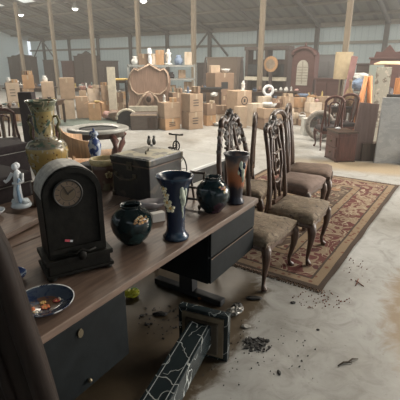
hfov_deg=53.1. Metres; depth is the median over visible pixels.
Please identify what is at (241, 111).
cardboard box
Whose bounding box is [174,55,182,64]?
jug
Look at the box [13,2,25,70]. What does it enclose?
column
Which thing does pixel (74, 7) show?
lamp
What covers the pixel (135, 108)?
bed rail
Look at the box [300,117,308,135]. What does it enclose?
bench
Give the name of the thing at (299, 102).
cardboard box
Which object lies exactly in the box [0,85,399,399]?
floor
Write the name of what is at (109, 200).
table
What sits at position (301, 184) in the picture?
dining chair
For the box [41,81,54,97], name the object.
cardboard box
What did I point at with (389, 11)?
purlin
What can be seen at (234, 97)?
cardboard box
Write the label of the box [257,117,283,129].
cardboard box
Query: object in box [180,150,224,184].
side table
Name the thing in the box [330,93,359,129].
dining chair
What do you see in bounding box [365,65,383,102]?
leaning board
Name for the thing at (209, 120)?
cardboard box
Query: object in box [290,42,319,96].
tall cabinet
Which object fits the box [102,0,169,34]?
rafter
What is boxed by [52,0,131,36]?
rafter
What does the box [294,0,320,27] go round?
rafter
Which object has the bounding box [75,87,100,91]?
trestle table
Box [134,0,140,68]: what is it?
column
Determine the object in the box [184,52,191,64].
cardboard box
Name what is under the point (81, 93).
cardboard box
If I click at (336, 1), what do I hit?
purlin
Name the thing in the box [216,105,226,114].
cardboard box
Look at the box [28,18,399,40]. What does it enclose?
trim
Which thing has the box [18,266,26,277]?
plate
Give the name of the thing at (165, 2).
rafter
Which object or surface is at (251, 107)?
cardboard box
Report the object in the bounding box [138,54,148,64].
cardboard box
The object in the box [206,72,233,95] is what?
cardboard box
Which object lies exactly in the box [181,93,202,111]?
cardboard box
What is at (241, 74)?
parasol
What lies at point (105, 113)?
bag
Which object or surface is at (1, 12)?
rafter
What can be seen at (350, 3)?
column
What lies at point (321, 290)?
flakes
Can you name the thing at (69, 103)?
cardboard box
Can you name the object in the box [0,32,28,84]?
wall
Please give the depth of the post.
7.88 m
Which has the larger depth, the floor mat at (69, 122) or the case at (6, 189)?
the floor mat at (69, 122)
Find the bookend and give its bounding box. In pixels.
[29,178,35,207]
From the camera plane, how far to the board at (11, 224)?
2.38 m
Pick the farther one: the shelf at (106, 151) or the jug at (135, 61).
the jug at (135, 61)
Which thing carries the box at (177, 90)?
on the cardboard box at (170, 94)
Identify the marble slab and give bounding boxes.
[373,97,399,162]
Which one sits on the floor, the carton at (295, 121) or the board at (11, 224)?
the carton at (295, 121)
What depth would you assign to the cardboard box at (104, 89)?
12.88 m
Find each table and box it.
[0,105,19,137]
[0,189,159,269]
[2,87,58,101]
[55,99,65,124]
[67,123,128,154]
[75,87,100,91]
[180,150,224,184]
[200,87,221,104]
[251,90,299,102]
[326,105,351,120]
[348,91,365,116]
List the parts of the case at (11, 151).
lid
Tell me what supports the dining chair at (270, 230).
on the oriental rug at (355, 203)
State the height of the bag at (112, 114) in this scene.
0.345 m
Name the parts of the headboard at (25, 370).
moulding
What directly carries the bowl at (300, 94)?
on the cardboard box at (299, 102)
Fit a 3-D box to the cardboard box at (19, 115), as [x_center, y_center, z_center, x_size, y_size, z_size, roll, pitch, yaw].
[-5.665,-2.684,12.134,0.368,0.553,0.298,-9,21,-25]
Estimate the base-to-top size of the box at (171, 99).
0.136 m
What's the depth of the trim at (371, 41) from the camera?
20.71 m
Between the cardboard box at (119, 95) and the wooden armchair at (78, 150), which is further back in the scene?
the cardboard box at (119, 95)
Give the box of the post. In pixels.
[393,78,399,93]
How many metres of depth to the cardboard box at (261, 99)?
12.11 m
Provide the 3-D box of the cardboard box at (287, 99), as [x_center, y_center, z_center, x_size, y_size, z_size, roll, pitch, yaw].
[2.639,-2.963,12.122,0.318,0.346,0.258,-7,20,-20]
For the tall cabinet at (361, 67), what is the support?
on the floor
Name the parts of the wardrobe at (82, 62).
door, door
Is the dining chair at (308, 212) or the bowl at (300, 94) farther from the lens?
the bowl at (300, 94)
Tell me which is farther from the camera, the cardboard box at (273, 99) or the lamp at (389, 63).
the cardboard box at (273, 99)
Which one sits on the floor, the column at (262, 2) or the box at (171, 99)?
the column at (262, 2)
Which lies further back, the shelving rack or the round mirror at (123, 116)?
the shelving rack
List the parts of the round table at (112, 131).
leg, leg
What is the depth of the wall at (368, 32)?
21.66 m
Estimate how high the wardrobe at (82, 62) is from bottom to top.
2.354 m
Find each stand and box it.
[80,161,91,170]
[115,78,128,107]
[186,170,205,209]
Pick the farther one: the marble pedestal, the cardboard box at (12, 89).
the cardboard box at (12, 89)
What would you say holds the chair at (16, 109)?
on the floor
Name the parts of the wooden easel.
leg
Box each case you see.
[0,138,31,181]
[0,165,31,204]
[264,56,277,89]
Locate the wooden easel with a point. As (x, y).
(367, 82)
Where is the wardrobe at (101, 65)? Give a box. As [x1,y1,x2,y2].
[96,61,119,90]
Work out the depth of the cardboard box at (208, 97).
12.88 m
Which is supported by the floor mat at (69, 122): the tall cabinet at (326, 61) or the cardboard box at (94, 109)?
the cardboard box at (94, 109)
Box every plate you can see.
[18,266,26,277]
[26,284,73,317]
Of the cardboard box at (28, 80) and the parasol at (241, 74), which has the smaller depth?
the cardboard box at (28, 80)
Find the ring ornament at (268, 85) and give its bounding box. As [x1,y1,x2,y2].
[262,84,273,95]
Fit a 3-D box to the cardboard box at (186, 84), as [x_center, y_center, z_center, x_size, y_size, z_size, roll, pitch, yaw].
[-0.384,-3.669,12.929,0.252,0.299,0.304,1,19,2]
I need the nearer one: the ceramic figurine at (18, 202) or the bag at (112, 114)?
the ceramic figurine at (18, 202)
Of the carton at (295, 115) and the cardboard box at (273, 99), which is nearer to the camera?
the carton at (295, 115)
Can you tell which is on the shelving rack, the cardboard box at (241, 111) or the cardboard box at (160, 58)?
the cardboard box at (160, 58)
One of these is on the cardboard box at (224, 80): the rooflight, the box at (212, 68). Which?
the box at (212, 68)
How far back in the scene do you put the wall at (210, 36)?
21.77 m
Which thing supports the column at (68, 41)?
on the floor
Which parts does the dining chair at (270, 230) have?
post, crest rail, post, leg, seat frame, seat, leg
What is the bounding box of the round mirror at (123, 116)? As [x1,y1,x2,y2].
[115,108,134,126]
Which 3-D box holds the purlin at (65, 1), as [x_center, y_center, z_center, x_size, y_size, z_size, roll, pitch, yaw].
[7.656,-6.908,10.933,60.000,0.115,0.103,13,23,33]
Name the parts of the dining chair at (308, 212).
post, crest rail, post, seat, leg, seat frame, leg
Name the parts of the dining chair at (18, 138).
crest rail, seat, post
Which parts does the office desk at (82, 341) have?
keyhole plate, cupboard door, leg, foot rail, drawer, drawer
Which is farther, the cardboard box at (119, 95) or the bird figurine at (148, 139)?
the cardboard box at (119, 95)
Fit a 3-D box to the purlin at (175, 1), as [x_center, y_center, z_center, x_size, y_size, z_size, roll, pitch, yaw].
[8.406,-6.922,12.052,60.000,0.115,0.103,13,23,33]
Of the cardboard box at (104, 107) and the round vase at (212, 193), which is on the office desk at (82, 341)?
the round vase at (212, 193)
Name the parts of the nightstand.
drawer, drawer, panel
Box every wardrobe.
[7,54,39,86]
[73,51,99,86]
[96,61,119,90]
[369,45,399,90]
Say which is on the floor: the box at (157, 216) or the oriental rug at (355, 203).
the oriental rug at (355, 203)
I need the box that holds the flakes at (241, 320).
[211,320,315,385]
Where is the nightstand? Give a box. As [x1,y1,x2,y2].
[324,128,358,162]
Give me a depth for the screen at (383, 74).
8.34 m
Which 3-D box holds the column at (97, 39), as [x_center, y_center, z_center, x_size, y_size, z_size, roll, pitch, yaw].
[-6.825,-9.340,27.063,0.200,3.400,0.120,13,23,33]
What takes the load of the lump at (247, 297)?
on the floor
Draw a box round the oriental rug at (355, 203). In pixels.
[232,167,399,293]
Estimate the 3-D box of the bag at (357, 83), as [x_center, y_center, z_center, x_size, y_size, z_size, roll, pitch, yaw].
[3.775,-2.761,9.524,0.450,0.288,0.324,-18,26,-41]
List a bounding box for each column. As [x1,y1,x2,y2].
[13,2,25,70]
[47,0,59,94]
[87,0,97,84]
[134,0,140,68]
[191,0,196,85]
[256,0,265,102]
[335,0,353,115]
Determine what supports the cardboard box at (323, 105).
on the floor
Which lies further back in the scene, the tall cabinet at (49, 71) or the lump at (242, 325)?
the tall cabinet at (49, 71)
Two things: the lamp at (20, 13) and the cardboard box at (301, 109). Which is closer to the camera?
the cardboard box at (301, 109)
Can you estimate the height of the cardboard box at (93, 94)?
0.404 m
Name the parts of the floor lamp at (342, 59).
lamp shade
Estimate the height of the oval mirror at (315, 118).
0.670 m
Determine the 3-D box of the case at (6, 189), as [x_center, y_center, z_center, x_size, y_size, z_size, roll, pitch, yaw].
[-1.627,0.269,3.007,0.464,0.930,0.640,12,22,31]
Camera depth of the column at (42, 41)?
30.00 m
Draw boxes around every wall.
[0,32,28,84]
[30,24,399,90]
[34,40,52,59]
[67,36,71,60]
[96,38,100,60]
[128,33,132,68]
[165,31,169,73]
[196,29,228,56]
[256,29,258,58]
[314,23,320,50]
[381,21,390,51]
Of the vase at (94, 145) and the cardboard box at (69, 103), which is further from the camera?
the cardboard box at (69, 103)
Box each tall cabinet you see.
[43,60,59,86]
[61,61,75,86]
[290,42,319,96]
[318,54,345,89]
[352,63,369,118]
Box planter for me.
[89,155,113,190]
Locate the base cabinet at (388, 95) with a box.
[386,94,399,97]
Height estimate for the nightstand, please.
0.539 m
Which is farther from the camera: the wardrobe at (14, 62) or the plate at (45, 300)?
the wardrobe at (14, 62)
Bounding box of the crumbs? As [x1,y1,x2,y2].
[138,305,178,339]
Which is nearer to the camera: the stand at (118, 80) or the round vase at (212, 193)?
the round vase at (212, 193)
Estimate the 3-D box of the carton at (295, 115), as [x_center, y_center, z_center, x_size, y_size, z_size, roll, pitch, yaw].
[2.690,-2.395,11.343,0.161,0.159,0.126,-5,20,-14]
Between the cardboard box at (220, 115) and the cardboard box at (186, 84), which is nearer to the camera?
the cardboard box at (220, 115)
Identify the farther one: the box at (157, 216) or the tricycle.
the tricycle
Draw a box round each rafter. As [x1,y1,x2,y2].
[0,10,70,39]
[0,22,44,40]
[8,0,99,38]
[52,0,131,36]
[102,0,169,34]
[158,0,211,32]
[221,0,258,29]
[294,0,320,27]
[376,0,391,23]
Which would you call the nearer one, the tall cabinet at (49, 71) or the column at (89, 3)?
the column at (89, 3)
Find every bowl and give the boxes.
[262,102,276,107]
[298,93,308,97]
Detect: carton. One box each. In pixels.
[292,113,298,118]
[293,119,297,124]
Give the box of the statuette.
[164,49,172,64]
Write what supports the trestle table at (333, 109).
on the floor
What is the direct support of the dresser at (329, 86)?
on the floor
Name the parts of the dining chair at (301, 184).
post, crest rail, post, seat frame, seat, leg, leg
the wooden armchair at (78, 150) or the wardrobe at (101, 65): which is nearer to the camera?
the wooden armchair at (78, 150)
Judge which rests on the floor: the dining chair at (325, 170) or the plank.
the plank
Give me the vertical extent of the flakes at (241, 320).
0.011 m
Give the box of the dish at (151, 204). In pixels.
[139,198,163,211]
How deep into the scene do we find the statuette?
12.56 m
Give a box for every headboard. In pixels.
[0,226,58,399]
[128,63,170,111]
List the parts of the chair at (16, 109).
leg, leg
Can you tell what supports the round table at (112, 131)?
on the floor
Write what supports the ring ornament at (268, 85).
on the cardboard box at (261, 99)
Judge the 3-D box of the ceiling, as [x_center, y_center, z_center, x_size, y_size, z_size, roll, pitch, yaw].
[0.941,-6.856,0.880,62.000,9.257,34.100,13,23,33]
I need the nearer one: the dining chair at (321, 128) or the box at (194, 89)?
the dining chair at (321, 128)
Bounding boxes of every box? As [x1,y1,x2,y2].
[5,82,19,102]
[5,102,20,121]
[22,75,34,88]
[22,88,33,91]
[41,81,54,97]
[59,77,75,98]
[59,98,75,119]
[75,96,88,117]
[79,90,85,95]
[86,101,103,119]
[87,88,99,101]
[100,85,108,100]
[100,100,109,116]
[116,92,122,102]
[117,102,122,109]
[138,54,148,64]
[150,210,164,222]
[151,54,155,64]
[155,50,164,64]
[157,101,179,118]
[158,118,179,129]
[168,92,182,108]
[169,97,176,101]
[175,88,182,92]
[178,70,185,77]
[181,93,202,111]
[181,111,202,129]
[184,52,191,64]
[184,82,191,91]
[191,86,199,92]
[203,103,215,115]
[203,115,215,125]
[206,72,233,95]
[206,95,226,104]
[209,65,219,72]
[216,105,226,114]
[216,114,224,121]
[227,90,251,109]
[234,106,246,127]
[247,103,261,126]
[257,107,284,117]
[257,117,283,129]
[258,96,271,106]
[272,98,281,106]
[281,96,293,107]
[294,97,305,107]
[294,107,304,118]
[304,102,321,112]
[306,97,314,101]
[316,96,333,103]
[322,103,334,115]
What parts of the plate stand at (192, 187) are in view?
leg, rail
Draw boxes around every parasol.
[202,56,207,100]
[238,57,243,89]
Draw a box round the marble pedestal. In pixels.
[140,302,230,399]
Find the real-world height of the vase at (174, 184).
0.366 m
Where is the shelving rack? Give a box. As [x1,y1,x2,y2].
[127,64,194,98]
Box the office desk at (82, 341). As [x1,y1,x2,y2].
[12,185,257,399]
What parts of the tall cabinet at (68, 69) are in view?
door, door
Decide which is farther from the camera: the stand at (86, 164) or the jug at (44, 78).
the jug at (44, 78)
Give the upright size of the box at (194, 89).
0.170 m
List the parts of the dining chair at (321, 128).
leg, leg, post, seat, crest rail, post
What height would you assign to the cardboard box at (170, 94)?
0.462 m
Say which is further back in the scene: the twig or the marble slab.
the marble slab
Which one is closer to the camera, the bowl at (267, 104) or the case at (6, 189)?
the case at (6, 189)
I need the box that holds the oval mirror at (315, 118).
[305,110,333,139]
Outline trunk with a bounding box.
[110,146,182,199]
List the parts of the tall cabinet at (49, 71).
door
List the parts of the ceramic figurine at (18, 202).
sash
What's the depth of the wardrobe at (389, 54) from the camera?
11.14 m
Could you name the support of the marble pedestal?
on the floor
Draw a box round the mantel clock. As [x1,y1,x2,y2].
[33,158,113,282]
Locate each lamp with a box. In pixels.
[18,8,23,16]
[71,1,78,10]
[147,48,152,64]
[333,52,353,117]
[374,61,399,66]
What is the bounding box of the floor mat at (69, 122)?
[17,118,116,125]
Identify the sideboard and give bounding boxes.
[196,63,203,90]
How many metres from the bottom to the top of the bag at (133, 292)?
0.074 m
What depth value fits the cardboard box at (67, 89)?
12.17 m
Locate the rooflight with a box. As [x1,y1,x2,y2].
[18,0,35,2]
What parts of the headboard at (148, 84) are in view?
scroll moulding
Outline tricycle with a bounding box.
[168,132,186,170]
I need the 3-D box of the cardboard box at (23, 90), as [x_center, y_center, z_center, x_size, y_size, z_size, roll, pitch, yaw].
[-5.457,-3.376,12.727,0.334,0.330,0.270,-8,21,-23]
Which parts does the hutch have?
glass door, shelf rail, cornice, panel, glass door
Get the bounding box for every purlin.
[0,0,81,10]
[0,0,203,20]
[0,0,375,29]
[10,10,399,36]
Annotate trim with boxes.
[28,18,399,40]
[30,40,399,51]
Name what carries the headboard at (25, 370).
on the floor
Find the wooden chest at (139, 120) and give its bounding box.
[130,112,157,129]
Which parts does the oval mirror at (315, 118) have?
glass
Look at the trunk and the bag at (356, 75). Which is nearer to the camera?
the trunk
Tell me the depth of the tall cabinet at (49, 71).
27.43 m
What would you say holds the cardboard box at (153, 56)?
on the shelving rack
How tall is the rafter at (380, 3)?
9.284 m
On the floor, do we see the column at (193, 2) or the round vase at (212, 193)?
the column at (193, 2)
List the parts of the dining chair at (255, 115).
post, crest rail, post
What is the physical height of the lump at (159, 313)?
0.029 m
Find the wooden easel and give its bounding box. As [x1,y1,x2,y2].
[353,76,371,129]
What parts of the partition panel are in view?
cornice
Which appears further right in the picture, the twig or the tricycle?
the twig
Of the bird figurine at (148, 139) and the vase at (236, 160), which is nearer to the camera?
the vase at (236, 160)
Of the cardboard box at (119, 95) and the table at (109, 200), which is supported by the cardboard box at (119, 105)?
the cardboard box at (119, 95)
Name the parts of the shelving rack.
shelf, shelf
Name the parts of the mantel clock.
moulding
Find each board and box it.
[0,213,38,238]
[106,67,116,109]
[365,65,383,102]
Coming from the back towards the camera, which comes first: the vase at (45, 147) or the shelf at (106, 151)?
the shelf at (106, 151)
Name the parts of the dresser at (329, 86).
door, cornice, door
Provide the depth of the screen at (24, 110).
6.80 m
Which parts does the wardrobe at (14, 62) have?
door, door, door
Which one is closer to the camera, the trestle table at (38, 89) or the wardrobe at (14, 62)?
the trestle table at (38, 89)
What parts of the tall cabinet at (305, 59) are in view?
door, arch moulding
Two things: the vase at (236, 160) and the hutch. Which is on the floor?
the hutch
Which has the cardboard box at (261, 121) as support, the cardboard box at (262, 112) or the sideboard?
the cardboard box at (262, 112)
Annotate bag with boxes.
[102,111,110,118]
[108,109,119,120]
[125,287,139,297]
[352,78,362,89]
[353,73,367,80]
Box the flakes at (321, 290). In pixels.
[292,290,349,307]
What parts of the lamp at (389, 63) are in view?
lamp shade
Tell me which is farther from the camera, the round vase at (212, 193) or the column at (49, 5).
the column at (49, 5)
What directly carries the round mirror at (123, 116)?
on the floor
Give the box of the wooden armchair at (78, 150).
[60,128,100,162]
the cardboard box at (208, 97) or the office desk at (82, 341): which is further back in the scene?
the cardboard box at (208, 97)
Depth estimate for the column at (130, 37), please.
25.14 m
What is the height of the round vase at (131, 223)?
0.220 m
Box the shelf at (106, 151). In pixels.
[100,149,111,154]
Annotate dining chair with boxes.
[0,108,20,140]
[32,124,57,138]
[216,108,298,291]
[245,112,257,208]
[263,114,330,265]
[268,108,326,229]
[285,102,332,200]
[313,95,345,150]
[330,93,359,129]
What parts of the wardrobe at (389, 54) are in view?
cornice, door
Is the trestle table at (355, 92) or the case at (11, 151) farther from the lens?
the trestle table at (355, 92)
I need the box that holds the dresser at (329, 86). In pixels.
[315,78,345,113]
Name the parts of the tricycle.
frame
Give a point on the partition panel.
(232, 63)
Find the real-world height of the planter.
0.245 m
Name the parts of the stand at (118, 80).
leg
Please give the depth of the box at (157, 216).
2.47 m
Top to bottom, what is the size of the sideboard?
1.668 m
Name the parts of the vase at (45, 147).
handle, handle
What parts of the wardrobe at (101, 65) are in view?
door, door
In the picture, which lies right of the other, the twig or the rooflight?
the twig
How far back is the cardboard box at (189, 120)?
10.62 m
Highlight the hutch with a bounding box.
[244,46,294,102]
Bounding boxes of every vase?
[24,99,67,176]
[88,128,100,156]
[110,201,152,245]
[155,170,193,242]
[196,174,229,213]
[223,150,249,204]
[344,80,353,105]
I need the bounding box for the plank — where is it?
[340,56,357,119]
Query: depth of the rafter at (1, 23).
28.37 m
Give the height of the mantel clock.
0.518 m
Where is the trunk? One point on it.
(135, 170)
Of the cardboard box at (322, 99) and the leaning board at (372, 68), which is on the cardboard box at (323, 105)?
the cardboard box at (322, 99)
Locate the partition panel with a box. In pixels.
[206,57,243,89]
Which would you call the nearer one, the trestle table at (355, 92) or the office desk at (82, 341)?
the office desk at (82, 341)
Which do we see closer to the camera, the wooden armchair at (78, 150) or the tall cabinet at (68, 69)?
the wooden armchair at (78, 150)
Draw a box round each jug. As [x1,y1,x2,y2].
[42,76,47,81]
[131,56,138,64]
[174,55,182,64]
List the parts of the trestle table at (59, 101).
leg, leg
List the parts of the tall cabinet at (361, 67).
door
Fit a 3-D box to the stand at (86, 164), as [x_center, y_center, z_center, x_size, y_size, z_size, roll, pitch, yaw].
[-0.995,0.021,3.964,0.340,0.775,0.340,0,19,0]
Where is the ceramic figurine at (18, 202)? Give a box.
[3,162,31,209]
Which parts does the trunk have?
handle, lid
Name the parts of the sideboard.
door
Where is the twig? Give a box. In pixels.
[338,358,357,365]
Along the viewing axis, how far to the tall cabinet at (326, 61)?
15.41 m
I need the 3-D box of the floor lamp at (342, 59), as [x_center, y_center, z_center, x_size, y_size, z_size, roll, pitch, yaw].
[4.422,-3.585,12.552,0.520,1.988,0.520,0,19,0]
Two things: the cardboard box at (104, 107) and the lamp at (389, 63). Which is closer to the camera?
the lamp at (389, 63)
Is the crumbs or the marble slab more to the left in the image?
the crumbs
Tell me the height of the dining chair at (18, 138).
0.972 m
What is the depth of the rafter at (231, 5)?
18.18 m
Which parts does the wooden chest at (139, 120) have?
panel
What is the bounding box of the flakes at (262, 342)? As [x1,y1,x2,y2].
[243,336,270,351]
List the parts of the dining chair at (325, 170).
crest rail, post, post, seat, leg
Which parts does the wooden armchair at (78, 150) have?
backrest, seat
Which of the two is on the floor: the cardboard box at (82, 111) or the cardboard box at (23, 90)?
the cardboard box at (82, 111)
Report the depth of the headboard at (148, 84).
11.46 m
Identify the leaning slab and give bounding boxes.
[354,102,378,160]
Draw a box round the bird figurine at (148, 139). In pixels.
[147,135,155,146]
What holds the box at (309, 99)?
on the cardboard box at (309, 107)
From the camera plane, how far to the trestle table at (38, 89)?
14.21 m
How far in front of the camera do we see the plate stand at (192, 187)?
2.73 m
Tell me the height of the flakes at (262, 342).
0.014 m
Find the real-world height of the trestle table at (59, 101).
0.675 m
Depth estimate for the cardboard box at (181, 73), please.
12.66 m
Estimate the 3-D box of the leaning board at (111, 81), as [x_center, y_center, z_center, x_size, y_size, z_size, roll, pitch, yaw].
[-2.803,-3.432,12.780,0.250,1.551,0.050,0,19,0]
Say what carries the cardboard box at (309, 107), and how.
on the cardboard box
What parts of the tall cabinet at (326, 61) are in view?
door, door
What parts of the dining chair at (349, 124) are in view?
post, seat, crest rail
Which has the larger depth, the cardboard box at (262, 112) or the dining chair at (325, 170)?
the cardboard box at (262, 112)
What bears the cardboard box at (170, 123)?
on the floor
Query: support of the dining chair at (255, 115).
on the oriental rug at (355, 203)
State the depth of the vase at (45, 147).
3.16 m
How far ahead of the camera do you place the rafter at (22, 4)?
23.61 m
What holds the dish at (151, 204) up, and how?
on the office desk at (82, 341)
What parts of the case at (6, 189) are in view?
lid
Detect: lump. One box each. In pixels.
[152,311,167,315]
[241,324,250,327]
[246,296,261,299]
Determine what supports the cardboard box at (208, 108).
on the cardboard box at (209, 120)
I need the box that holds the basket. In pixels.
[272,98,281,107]
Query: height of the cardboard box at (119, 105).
0.421 m
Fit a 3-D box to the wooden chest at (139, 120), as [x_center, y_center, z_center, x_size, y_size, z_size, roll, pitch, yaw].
[-1.485,-2.116,10.716,0.704,0.409,0.520,-1,19,-4]
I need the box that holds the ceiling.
[0,0,399,40]
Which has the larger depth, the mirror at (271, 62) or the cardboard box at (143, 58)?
the mirror at (271, 62)
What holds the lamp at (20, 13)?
hanging from the ceiling
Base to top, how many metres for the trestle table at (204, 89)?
0.958 m
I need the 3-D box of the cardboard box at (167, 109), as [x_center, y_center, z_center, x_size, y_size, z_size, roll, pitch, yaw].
[-0.824,-2.390,10.586,0.471,0.402,0.380,-12,22,-31]
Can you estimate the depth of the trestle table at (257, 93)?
13.85 m
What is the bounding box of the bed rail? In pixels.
[129,106,157,110]
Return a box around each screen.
[17,92,35,141]
[372,67,391,140]

